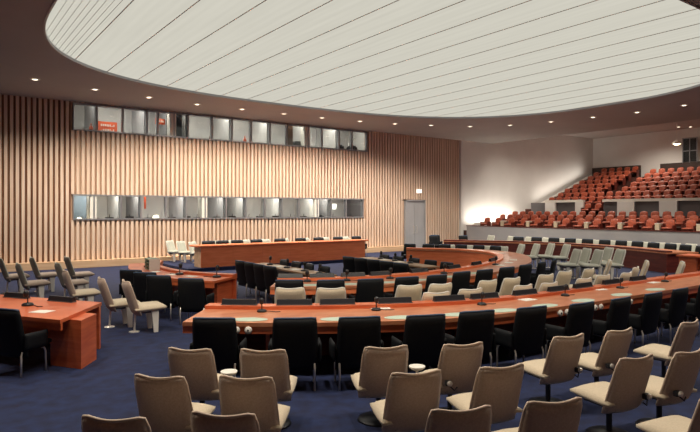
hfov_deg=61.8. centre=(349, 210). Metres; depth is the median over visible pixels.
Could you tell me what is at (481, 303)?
microphone
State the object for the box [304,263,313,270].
armchair
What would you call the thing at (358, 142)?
wall
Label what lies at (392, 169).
wall
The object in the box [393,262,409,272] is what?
armchair
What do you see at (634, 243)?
armchair
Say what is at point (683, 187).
seat
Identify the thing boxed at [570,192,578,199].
seat
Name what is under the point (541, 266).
armchair
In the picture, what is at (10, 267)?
baseboard
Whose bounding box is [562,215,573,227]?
seat
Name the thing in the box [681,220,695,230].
seat
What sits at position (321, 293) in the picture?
chair
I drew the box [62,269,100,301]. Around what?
chair
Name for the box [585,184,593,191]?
seat
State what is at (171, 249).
chair
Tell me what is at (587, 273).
chair
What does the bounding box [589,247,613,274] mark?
chair
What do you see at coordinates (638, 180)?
seat
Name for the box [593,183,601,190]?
seat
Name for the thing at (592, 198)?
seat
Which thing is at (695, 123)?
ceiling
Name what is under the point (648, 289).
blotter
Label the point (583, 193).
seat
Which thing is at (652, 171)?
seat
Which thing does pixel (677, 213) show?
seat
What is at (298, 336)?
armchair
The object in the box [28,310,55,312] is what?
paper sheet
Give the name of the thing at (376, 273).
name plate
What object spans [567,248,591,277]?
chair
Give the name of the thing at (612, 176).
seat
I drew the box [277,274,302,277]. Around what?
name plate
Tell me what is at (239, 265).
armchair
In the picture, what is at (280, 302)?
name plate
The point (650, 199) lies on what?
trim
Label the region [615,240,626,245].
armchair
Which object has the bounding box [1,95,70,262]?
wall
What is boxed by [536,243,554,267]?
chair
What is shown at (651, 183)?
seat
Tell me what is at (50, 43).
trim
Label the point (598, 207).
seat
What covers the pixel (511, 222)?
seat
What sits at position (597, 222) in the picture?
seat
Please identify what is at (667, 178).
seat
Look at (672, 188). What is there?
seat
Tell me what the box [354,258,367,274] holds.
armchair
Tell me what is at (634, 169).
seat
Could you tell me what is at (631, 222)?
seat
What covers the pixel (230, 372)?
stand
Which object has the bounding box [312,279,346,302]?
armchair
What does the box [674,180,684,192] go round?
seat
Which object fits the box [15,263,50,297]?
chair
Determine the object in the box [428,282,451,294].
chair
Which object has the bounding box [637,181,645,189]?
seat
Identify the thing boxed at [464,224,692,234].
floor
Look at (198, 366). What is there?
chair
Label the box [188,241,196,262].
chair
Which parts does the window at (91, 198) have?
post, post, post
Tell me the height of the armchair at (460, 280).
0.980 m
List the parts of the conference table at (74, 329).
modesty panel, panel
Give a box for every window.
[72,102,367,151]
[72,194,363,219]
[682,137,697,162]
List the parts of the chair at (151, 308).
backrest, post, seat, leg, leg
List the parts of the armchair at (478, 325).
armrest, backrest, armrest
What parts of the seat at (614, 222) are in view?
backrest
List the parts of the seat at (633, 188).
backrest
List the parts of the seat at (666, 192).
backrest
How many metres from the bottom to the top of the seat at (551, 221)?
0.843 m
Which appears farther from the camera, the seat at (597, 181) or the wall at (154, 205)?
the seat at (597, 181)
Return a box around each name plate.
[4,292,29,298]
[47,295,76,302]
[221,299,257,305]
[276,299,311,305]
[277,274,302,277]
[309,273,334,277]
[319,298,354,304]
[340,272,364,276]
[369,271,391,275]
[378,297,412,303]
[409,268,428,272]
[432,294,465,301]
[446,264,460,268]
[469,292,499,299]
[471,261,481,265]
[512,288,537,295]
[546,285,569,291]
[572,282,593,288]
[601,278,619,284]
[629,275,646,280]
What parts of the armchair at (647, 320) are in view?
armrest, frame, frame, armrest, backrest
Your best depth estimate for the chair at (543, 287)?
11.22 m
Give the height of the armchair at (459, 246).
0.911 m
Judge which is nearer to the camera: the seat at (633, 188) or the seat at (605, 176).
the seat at (633, 188)
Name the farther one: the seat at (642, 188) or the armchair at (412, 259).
the seat at (642, 188)
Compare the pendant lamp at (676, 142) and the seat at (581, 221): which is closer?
the seat at (581, 221)
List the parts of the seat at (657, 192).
backrest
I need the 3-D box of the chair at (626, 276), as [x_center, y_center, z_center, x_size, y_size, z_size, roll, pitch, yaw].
[6.058,1.863,13.450,0.623,0.977,0.738,0,0,-42]
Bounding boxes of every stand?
[220,369,236,375]
[409,364,424,372]
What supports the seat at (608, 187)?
on the floor at (620, 184)
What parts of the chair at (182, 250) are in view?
backrest, seat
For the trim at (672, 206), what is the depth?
35.18 m
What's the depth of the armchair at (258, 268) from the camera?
15.16 m
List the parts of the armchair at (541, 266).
armrest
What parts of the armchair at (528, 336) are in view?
armrest, frame, backrest, frame, armrest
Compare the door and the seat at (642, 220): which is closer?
the seat at (642, 220)
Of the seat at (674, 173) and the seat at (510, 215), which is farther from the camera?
the seat at (674, 173)
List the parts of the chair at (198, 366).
backrest, seat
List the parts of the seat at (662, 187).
backrest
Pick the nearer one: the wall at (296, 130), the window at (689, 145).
the wall at (296, 130)
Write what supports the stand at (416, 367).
on the floor at (56, 399)
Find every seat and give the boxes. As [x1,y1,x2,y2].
[480,217,490,225]
[491,217,501,225]
[503,214,512,221]
[504,218,514,225]
[515,214,520,221]
[516,211,525,223]
[517,218,526,226]
[519,214,528,226]
[527,214,537,226]
[528,211,533,218]
[529,218,541,226]
[540,214,545,226]
[542,211,549,223]
[543,218,554,226]
[544,214,554,222]
[548,211,558,218]
[555,215,563,222]
[557,211,567,217]
[558,218,570,227]
[561,188,569,195]
[562,192,570,199]
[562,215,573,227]
[570,184,578,191]
[570,188,577,195]
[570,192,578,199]
[572,215,582,227]
[573,218,584,227]
[574,211,585,223]
[578,180,584,187]
[578,192,586,199]
[579,188,585,195]
[581,203,590,213]
[584,211,594,219]
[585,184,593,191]
[585,196,594,207]
[585,215,592,221]
[586,192,595,200]
[587,188,593,195]
[589,219,601,228]
[591,179,599,185]
[591,203,602,211]
[591,215,602,223]
[592,176,600,186]
[592,187,602,194]
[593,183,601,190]
[593,196,603,207]
[594,192,603,199]
[594,211,604,219]
[599,175,608,182]
[601,183,611,194]
[602,179,607,185]
[602,215,613,228]
[603,191,612,198]
[604,211,614,219]
[606,219,618,228]
[608,175,616,182]
[610,179,616,189]
[612,191,621,198]
[612,215,624,228]
[614,211,625,218]
[615,174,625,185]
[621,170,630,181]
[621,191,630,198]
[622,186,627,193]
[623,219,637,229]
[624,215,635,224]
[625,211,636,219]
[627,182,636,189]
[627,186,636,193]
[629,166,638,176]
[630,190,640,198]
[633,177,642,184]
[636,186,646,192]
[636,211,647,219]
[636,215,647,229]
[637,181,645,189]
[640,190,650,198]
[641,173,650,180]
[641,219,654,229]
[645,177,651,183]
[645,181,654,189]
[647,215,659,229]
[648,211,658,218]
[649,185,655,192]
[650,169,655,175]
[650,190,660,197]
[652,173,659,180]
[654,177,660,183]
[655,168,664,179]
[655,181,664,189]
[655,185,665,192]
[659,172,668,179]
[659,215,671,224]
[660,176,670,183]
[660,190,670,197]
[660,211,670,220]
[661,219,676,230]
[665,185,676,192]
[666,180,674,188]
[668,168,673,174]
[670,172,678,179]
[670,189,681,197]
[672,211,682,225]
[673,176,679,182]
[674,167,683,174]
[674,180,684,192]
[675,215,684,225]
[676,184,686,197]
[678,171,688,179]
[681,189,692,197]
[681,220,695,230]
[683,175,690,187]
[684,215,699,230]
[685,211,695,220]
[686,179,695,188]
[687,167,693,178]
[690,170,698,182]
[690,175,699,182]
[690,184,697,193]
[692,189,699,197]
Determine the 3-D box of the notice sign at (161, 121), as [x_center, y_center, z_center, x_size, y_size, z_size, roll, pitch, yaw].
[-8.787,-4.140,27.077,0.440,0.260,0.028,0,0,-36]
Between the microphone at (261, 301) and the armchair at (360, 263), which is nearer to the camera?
the microphone at (261, 301)
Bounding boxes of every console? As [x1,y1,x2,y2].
[584,222,590,227]
[618,223,624,228]
[654,223,662,229]
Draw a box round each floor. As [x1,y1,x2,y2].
[0,251,699,431]
[163,254,392,271]
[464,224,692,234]
[525,174,699,214]
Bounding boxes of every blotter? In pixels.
[235,317,267,321]
[320,317,338,320]
[384,315,407,318]
[445,312,459,316]
[493,308,516,312]
[532,304,557,306]
[571,299,594,301]
[611,293,631,295]
[645,288,664,290]
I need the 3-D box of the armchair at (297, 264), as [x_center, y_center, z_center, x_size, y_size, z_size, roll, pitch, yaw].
[-1.759,1.929,17.370,0.523,0.843,0.608,0,0,-41]
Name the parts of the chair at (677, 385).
seat, backrest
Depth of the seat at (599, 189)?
40.47 m
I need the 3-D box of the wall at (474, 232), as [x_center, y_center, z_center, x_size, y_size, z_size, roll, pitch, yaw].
[15.593,1.630,26.330,0.200,1.440,27.570,0,0,-36]
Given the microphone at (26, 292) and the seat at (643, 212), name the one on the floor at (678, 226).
the seat at (643, 212)
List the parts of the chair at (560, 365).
seat, backrest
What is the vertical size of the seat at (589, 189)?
0.843 m
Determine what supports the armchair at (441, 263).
on the floor at (56, 399)
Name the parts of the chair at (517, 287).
backrest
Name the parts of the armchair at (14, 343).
backrest, frame, armrest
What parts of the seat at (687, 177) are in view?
backrest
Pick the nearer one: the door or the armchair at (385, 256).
the armchair at (385, 256)
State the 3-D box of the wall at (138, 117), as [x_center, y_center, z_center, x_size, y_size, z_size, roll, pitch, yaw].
[-9.803,-4.050,27.100,0.060,2.200,2.000,0,0,-36]
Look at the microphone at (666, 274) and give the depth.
12.93 m
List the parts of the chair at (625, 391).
seat, backrest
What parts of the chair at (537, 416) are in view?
seat, backrest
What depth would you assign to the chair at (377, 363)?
6.29 m
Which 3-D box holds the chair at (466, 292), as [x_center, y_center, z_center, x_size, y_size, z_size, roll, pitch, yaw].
[2.023,1.863,10.703,0.623,0.977,0.738,0,0,-28]
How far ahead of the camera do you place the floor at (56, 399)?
7.97 m
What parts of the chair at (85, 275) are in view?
backrest, seat, leg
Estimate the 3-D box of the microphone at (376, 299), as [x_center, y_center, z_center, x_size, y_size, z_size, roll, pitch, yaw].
[0.519,1.460,9.267,0.372,0.221,0.159,0,0,-9]
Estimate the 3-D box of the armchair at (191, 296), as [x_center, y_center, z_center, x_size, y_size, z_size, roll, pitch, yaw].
[-3.225,1.860,12.237,0.707,0.980,0.609,0,0,9]
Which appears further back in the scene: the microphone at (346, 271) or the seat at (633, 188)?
the seat at (633, 188)
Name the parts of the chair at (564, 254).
seat, backrest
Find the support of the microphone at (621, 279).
on the conference table at (258, 334)
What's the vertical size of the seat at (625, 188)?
0.843 m
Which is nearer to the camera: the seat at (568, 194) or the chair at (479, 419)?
the chair at (479, 419)
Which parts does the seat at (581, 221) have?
backrest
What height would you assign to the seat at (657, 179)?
0.843 m
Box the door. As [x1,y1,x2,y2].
[404,200,425,247]
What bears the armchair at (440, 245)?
on the floor at (56, 399)
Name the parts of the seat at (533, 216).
backrest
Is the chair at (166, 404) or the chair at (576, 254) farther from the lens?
the chair at (576, 254)
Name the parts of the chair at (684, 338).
seat, backrest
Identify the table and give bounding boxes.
[0,295,101,368]
[128,260,236,302]
[182,271,699,354]
[189,239,368,267]
[254,263,336,289]
[270,247,531,298]
[359,257,439,270]
[444,240,698,272]
[676,254,699,272]
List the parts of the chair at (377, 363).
seat, backrest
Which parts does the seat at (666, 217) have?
backrest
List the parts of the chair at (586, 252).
leg, backrest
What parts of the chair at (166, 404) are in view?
backrest, seat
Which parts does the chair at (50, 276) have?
backrest, seat, leg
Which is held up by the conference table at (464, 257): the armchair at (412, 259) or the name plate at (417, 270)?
the name plate at (417, 270)
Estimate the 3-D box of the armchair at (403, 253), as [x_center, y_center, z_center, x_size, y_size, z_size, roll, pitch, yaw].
[2.578,1.895,25.562,0.658,0.911,0.566,0,0,15]
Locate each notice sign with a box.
[98,121,116,131]
[155,118,164,124]
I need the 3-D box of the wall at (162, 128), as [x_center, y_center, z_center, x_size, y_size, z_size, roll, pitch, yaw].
[-8.814,-4.050,27.815,0.060,2.200,2.000,0,0,-36]
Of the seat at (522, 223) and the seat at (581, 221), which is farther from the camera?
the seat at (522, 223)
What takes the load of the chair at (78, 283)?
on the floor at (56, 399)
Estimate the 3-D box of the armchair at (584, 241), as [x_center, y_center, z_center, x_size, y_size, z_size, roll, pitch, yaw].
[11.522,1.860,28.652,0.609,0.980,0.707,0,0,-43]
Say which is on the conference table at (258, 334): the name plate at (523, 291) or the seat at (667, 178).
the name plate at (523, 291)
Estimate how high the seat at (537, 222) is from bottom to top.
0.843 m
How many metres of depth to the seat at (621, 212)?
33.13 m
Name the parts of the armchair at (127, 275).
backrest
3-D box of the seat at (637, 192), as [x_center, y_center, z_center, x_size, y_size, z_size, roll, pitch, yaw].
[18.226,-0.892,37.288,0.578,0.843,0.574,0,0,-34]
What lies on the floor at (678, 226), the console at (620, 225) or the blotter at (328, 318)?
the console at (620, 225)
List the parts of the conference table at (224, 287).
modesty panel, panel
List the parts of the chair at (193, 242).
backrest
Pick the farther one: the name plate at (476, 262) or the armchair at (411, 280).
the name plate at (476, 262)
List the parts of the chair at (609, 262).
backrest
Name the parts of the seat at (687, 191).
backrest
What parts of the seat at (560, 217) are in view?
backrest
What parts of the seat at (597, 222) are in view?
backrest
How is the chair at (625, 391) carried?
on the floor at (56, 399)
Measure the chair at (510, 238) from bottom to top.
0.913 m
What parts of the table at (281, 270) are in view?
modesty panel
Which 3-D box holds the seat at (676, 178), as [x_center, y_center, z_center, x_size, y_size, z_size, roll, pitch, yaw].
[21.152,-1.885,38.004,0.578,0.843,0.574,0,0,-38]
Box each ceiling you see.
[0,0,699,143]
[567,119,699,138]
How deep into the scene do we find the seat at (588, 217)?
33.21 m
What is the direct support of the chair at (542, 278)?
on the floor at (56, 399)
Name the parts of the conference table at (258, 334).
modesty panel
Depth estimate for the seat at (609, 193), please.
38.88 m
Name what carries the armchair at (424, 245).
on the floor at (56, 399)
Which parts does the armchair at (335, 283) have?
backrest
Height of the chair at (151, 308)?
1.023 m
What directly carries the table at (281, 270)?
on the floor at (56, 399)
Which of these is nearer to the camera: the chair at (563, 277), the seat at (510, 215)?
the chair at (563, 277)
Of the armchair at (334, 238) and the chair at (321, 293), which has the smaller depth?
the chair at (321, 293)
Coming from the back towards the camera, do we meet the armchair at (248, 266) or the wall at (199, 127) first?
the wall at (199, 127)
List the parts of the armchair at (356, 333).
armrest, frame, backrest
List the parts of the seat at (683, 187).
backrest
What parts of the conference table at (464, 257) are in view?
modesty panel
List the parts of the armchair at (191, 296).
backrest, armrest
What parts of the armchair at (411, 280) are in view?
armrest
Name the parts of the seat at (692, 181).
backrest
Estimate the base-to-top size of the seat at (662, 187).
0.843 m
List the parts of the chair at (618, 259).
seat, leg, backrest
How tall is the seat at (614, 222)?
0.843 m
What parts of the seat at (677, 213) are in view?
backrest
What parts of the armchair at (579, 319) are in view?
frame, armrest, backrest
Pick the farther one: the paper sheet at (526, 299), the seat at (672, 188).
the seat at (672, 188)
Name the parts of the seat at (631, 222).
backrest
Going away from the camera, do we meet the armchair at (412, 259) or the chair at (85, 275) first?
the chair at (85, 275)
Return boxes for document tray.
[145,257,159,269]
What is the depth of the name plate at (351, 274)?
13.52 m
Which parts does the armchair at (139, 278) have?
backrest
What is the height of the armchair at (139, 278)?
0.980 m
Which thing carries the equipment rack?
on the wall
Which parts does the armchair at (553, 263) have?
backrest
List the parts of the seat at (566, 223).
backrest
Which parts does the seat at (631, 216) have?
backrest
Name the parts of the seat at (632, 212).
backrest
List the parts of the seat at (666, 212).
backrest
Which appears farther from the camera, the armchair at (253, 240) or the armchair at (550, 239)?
the armchair at (550, 239)
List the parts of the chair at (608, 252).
backrest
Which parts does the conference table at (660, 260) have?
panel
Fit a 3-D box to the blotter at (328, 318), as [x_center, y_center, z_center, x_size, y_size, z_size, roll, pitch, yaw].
[-0.168,1.567,8.482,0.540,0.006,0.297,0,0,-6]
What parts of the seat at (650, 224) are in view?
backrest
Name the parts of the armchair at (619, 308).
armrest, backrest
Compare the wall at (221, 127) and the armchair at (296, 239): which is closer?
the armchair at (296, 239)
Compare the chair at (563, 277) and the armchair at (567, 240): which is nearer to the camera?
the chair at (563, 277)
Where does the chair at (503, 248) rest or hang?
on the floor at (56, 399)
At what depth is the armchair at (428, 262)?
17.94 m
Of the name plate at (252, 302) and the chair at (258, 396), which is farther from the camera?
the name plate at (252, 302)
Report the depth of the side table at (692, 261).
20.76 m
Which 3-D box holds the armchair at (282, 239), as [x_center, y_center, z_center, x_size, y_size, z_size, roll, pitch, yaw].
[-3.009,1.730,26.122,0.707,0.980,0.609,0,0,-36]
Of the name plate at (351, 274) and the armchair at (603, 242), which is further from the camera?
the armchair at (603, 242)
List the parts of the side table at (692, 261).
panel, panel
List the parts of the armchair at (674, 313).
frame, armrest, armrest, backrest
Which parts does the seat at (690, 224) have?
backrest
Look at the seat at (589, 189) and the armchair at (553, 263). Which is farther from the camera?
the seat at (589, 189)
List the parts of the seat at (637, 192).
backrest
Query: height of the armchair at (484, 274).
0.980 m
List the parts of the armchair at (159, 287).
backrest, armrest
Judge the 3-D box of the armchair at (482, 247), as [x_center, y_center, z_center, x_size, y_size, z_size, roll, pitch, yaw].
[5.285,1.895,24.474,0.658,0.911,0.566,0,0,39]
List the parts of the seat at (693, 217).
backrest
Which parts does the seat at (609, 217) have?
backrest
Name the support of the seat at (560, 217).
on the floor at (678, 226)
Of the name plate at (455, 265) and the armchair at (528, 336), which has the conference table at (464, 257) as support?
the name plate at (455, 265)
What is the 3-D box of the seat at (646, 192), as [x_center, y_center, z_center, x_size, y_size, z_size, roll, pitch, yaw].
[18.588,-0.892,36.788,0.578,0.843,0.574,0,0,-37]
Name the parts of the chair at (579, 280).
backrest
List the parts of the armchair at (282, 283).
backrest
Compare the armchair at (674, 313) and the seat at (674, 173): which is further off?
the seat at (674, 173)
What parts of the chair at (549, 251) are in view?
seat, backrest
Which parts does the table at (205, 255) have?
panel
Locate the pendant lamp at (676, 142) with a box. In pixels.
[672,124,680,144]
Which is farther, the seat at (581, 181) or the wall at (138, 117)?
the seat at (581, 181)
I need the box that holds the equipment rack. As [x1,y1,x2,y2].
[176,115,181,136]
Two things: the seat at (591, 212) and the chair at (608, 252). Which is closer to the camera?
the chair at (608, 252)
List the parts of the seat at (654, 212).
backrest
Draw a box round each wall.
[0,94,592,263]
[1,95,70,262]
[74,105,347,148]
[84,106,94,129]
[86,196,343,217]
[107,196,118,217]
[126,197,138,217]
[132,110,144,133]
[159,113,165,134]
[169,197,183,217]
[182,115,185,136]
[207,198,223,217]
[213,118,229,139]
[227,198,243,216]
[252,122,267,142]
[261,198,279,216]
[293,126,300,140]
[295,199,309,216]
[316,128,335,147]
[319,199,327,216]
[347,200,360,216]
[348,132,363,149]
[466,225,699,245]
[531,201,699,217]
[593,127,699,176]
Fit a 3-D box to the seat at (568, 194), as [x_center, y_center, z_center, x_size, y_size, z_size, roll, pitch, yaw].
[15.316,-0.892,41.309,0.578,0.843,0.574,0,0,-37]
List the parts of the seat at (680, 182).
backrest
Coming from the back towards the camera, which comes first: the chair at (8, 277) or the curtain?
the curtain
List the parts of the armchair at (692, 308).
armrest, backrest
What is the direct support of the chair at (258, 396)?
on the floor at (56, 399)
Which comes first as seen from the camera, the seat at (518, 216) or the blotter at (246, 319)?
the blotter at (246, 319)
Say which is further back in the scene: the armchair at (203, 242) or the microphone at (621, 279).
the armchair at (203, 242)
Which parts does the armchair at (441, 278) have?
backrest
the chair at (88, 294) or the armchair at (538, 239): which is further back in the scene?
the armchair at (538, 239)
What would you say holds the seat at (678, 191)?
on the floor at (620, 184)
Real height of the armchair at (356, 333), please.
0.980 m
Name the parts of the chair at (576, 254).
seat, backrest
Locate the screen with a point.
(79, 201)
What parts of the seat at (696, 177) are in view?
backrest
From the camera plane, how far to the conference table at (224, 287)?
14.08 m
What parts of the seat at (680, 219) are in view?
backrest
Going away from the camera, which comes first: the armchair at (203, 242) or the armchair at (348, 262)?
the armchair at (348, 262)
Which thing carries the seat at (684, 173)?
on the floor at (620, 184)
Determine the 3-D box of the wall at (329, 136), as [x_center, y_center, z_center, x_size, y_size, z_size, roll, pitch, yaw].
[-1.362,-4.050,33.210,0.060,2.200,2.000,0,0,-36]
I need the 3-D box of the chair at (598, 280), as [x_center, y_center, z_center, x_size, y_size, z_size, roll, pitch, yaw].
[5.340,1.863,12.968,0.623,0.977,0.738,0,0,-36]
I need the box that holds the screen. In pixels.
[74,196,85,218]
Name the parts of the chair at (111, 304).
backrest, post, seat, leg, leg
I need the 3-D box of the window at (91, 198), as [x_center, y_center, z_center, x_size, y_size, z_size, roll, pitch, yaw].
[-5.496,-0.160,28.884,15.130,1.080,0.560,0,0,-36]
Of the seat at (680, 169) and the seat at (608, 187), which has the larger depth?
the seat at (608, 187)
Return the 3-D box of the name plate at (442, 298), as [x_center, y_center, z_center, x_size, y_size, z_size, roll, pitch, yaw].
[1.674,1.470,9.883,0.580,0.090,0.110,0,0,-19]
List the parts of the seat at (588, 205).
backrest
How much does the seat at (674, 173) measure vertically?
0.843 m
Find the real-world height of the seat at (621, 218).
0.843 m
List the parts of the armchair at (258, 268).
backrest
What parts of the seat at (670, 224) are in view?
seat, backrest, armrest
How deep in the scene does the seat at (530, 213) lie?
38.07 m
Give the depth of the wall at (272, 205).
30.92 m
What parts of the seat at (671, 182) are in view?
backrest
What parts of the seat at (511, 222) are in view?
backrest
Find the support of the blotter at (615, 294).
on the conference table at (258, 334)
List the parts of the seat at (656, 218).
backrest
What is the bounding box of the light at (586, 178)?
[541,175,591,202]
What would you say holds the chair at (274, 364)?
on the floor at (56, 399)
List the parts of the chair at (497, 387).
seat, backrest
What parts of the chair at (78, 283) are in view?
backrest, seat, leg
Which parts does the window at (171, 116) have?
post, post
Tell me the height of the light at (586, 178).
2.516 m
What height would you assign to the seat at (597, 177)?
0.843 m
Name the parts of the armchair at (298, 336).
armrest, backrest, frame, armrest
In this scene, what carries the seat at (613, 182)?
on the floor at (620, 184)
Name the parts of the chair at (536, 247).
backrest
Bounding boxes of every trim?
[43,0,699,118]
[459,140,463,235]
[544,198,699,202]
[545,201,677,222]
[592,161,699,178]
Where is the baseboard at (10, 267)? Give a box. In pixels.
[0,245,403,271]
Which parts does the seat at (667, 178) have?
backrest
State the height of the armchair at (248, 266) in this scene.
0.980 m
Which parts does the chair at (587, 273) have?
backrest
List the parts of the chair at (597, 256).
seat, backrest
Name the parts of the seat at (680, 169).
backrest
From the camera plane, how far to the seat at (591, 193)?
39.89 m
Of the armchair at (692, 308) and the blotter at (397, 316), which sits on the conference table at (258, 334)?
the blotter at (397, 316)
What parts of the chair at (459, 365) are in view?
seat, backrest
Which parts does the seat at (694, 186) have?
backrest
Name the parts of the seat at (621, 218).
backrest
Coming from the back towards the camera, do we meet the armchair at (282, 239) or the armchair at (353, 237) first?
the armchair at (353, 237)
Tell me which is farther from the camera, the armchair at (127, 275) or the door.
the door
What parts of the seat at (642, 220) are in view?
backrest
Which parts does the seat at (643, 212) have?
backrest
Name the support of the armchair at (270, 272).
on the floor at (56, 399)
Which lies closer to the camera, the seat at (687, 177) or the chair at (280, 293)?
the chair at (280, 293)
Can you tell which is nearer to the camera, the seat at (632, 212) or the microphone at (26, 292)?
the microphone at (26, 292)
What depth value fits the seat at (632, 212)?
32.63 m
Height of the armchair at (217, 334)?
0.980 m
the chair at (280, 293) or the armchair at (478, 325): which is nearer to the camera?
the armchair at (478, 325)
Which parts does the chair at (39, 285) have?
backrest, seat, leg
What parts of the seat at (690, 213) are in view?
backrest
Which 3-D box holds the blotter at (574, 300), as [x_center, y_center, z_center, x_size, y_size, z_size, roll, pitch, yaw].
[4.084,1.567,10.248,0.540,0.006,0.297,0,0,-34]
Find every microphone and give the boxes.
[21,290,42,306]
[170,263,183,274]
[204,265,220,277]
[257,298,279,312]
[303,270,316,281]
[343,270,357,280]
[371,297,393,310]
[386,268,394,278]
[440,263,452,273]
[477,292,495,305]
[561,284,574,295]
[616,277,625,288]
[661,272,671,281]
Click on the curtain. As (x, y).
(290, 128)
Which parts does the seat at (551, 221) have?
backrest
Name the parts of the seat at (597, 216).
backrest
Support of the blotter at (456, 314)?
on the conference table at (258, 334)
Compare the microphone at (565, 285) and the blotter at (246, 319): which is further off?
the microphone at (565, 285)
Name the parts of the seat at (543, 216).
backrest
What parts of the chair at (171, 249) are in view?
backrest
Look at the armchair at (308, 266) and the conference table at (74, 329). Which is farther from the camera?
the armchair at (308, 266)
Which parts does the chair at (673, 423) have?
seat, backrest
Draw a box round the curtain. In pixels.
[288,126,292,144]
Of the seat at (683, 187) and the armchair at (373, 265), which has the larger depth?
the seat at (683, 187)
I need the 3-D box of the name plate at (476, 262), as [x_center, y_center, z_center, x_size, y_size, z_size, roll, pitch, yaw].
[3.574,1.470,16.508,0.110,0.090,0.580,0,0,36]
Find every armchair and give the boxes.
[0,308,51,377]
[119,269,141,310]
[132,272,165,311]
[145,275,179,320]
[177,278,213,324]
[189,317,246,377]
[202,241,214,244]
[216,240,228,243]
[231,240,243,242]
[235,260,250,294]
[244,262,259,298]
[250,239,262,242]
[253,263,269,302]
[263,265,277,303]
[268,317,321,390]
[272,279,307,303]
[274,238,285,241]
[279,259,288,265]
[291,261,301,267]
[295,238,305,240]
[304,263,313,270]
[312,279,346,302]
[313,237,323,240]
[318,266,329,272]
[329,316,383,390]
[333,237,342,239]
[343,256,354,272]
[349,278,384,302]
[352,236,366,248]
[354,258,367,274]
[367,259,380,274]
[379,254,388,258]
[380,261,393,273]
[384,276,418,296]
[391,313,446,368]
[393,256,403,260]
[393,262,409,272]
[401,244,415,260]
[408,258,419,262]
[421,274,446,298]
[422,244,433,247]
[424,260,436,269]
[429,235,442,247]
[439,244,450,247]
[440,262,452,268]
[445,309,494,366]
[451,271,470,294]
[455,244,466,248]
[459,235,467,239]
[469,269,492,288]
[473,245,484,249]
[489,246,500,250]
[494,305,546,366]
[495,266,514,294]
[513,237,523,240]
[517,264,531,284]
[531,237,541,241]
[531,261,545,287]
[545,258,556,282]
[545,301,594,358]
[548,237,559,241]
[564,238,575,242]
[582,239,592,243]
[585,296,630,352]
[599,239,610,244]
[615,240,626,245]
[629,291,662,345]
[631,241,643,246]
[647,242,659,247]
[647,287,688,343]
[664,243,676,249]
[674,285,699,335]
[679,244,691,250]
[695,245,699,253]
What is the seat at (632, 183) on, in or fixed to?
on the floor at (620, 184)
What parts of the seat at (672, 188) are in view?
backrest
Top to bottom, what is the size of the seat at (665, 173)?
0.843 m
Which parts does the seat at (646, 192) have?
backrest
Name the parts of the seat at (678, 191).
backrest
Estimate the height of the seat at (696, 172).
0.843 m
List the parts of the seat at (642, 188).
backrest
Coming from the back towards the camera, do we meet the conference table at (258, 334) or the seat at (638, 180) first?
the seat at (638, 180)
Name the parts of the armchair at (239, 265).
backrest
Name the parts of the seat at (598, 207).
backrest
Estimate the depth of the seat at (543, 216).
35.67 m
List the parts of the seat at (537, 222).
backrest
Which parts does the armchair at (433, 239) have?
backrest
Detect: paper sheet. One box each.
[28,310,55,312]
[517,298,536,300]
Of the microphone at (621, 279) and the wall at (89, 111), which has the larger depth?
the wall at (89, 111)
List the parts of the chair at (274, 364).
backrest, seat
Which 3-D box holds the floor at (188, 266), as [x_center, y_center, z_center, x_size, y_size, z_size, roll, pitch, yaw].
[-3.307,2.285,27.080,10.200,0.130,4.250,0,0,-36]
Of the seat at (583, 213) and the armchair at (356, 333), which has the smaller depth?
the armchair at (356, 333)
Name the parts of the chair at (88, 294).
backrest, seat, leg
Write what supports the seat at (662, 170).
on the floor at (620, 184)
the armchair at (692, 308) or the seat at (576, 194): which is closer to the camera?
the armchair at (692, 308)
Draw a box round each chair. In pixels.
[0,258,29,293]
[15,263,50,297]
[29,256,57,291]
[54,262,88,300]
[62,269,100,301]
[64,256,94,288]
[81,415,150,431]
[97,276,139,327]
[121,279,166,332]
[134,373,215,431]
[166,240,180,261]
[168,347,232,414]
[176,241,192,262]
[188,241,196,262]
[190,411,259,431]
[218,375,289,431]
[239,348,296,429]
[275,287,305,303]
[315,287,345,302]
[351,345,408,426]
[370,369,441,431]
[395,284,421,300]
[419,341,482,409]
[421,291,449,300]
[425,405,491,431]
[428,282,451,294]
[446,363,523,423]
[458,287,481,297]
[477,279,496,292]
[487,235,494,239]
[493,397,581,431]
[499,277,519,295]
[501,246,507,251]
[507,236,514,240]
[511,284,531,294]
[516,244,524,253]
[522,333,583,401]
[527,243,539,268]
[534,273,553,291]
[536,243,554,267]
[538,281,557,291]
[548,244,570,269]
[555,270,571,285]
[556,249,581,278]
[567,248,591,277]
[569,267,594,287]
[570,353,653,431]
[575,277,591,283]
[578,327,632,397]
[579,249,603,275]
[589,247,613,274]
[592,259,611,284]
[593,274,609,284]
[600,249,625,278]
[619,271,631,280]
[632,266,638,276]
[633,319,698,377]
[635,348,699,424]
[636,399,699,431]
[639,260,648,275]
[657,242,664,248]
[675,261,685,273]
[686,243,696,251]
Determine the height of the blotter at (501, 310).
0.006 m
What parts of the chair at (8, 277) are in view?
backrest, seat, leg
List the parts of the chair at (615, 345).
seat, backrest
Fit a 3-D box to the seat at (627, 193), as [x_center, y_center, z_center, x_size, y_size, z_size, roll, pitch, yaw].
[17.861,-0.892,37.792,0.578,0.843,0.574,0,0,-35]
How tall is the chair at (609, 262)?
0.977 m
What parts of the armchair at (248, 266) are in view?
backrest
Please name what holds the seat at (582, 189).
on the floor at (620, 184)
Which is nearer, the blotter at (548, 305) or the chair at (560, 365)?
the chair at (560, 365)
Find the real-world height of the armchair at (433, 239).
0.980 m

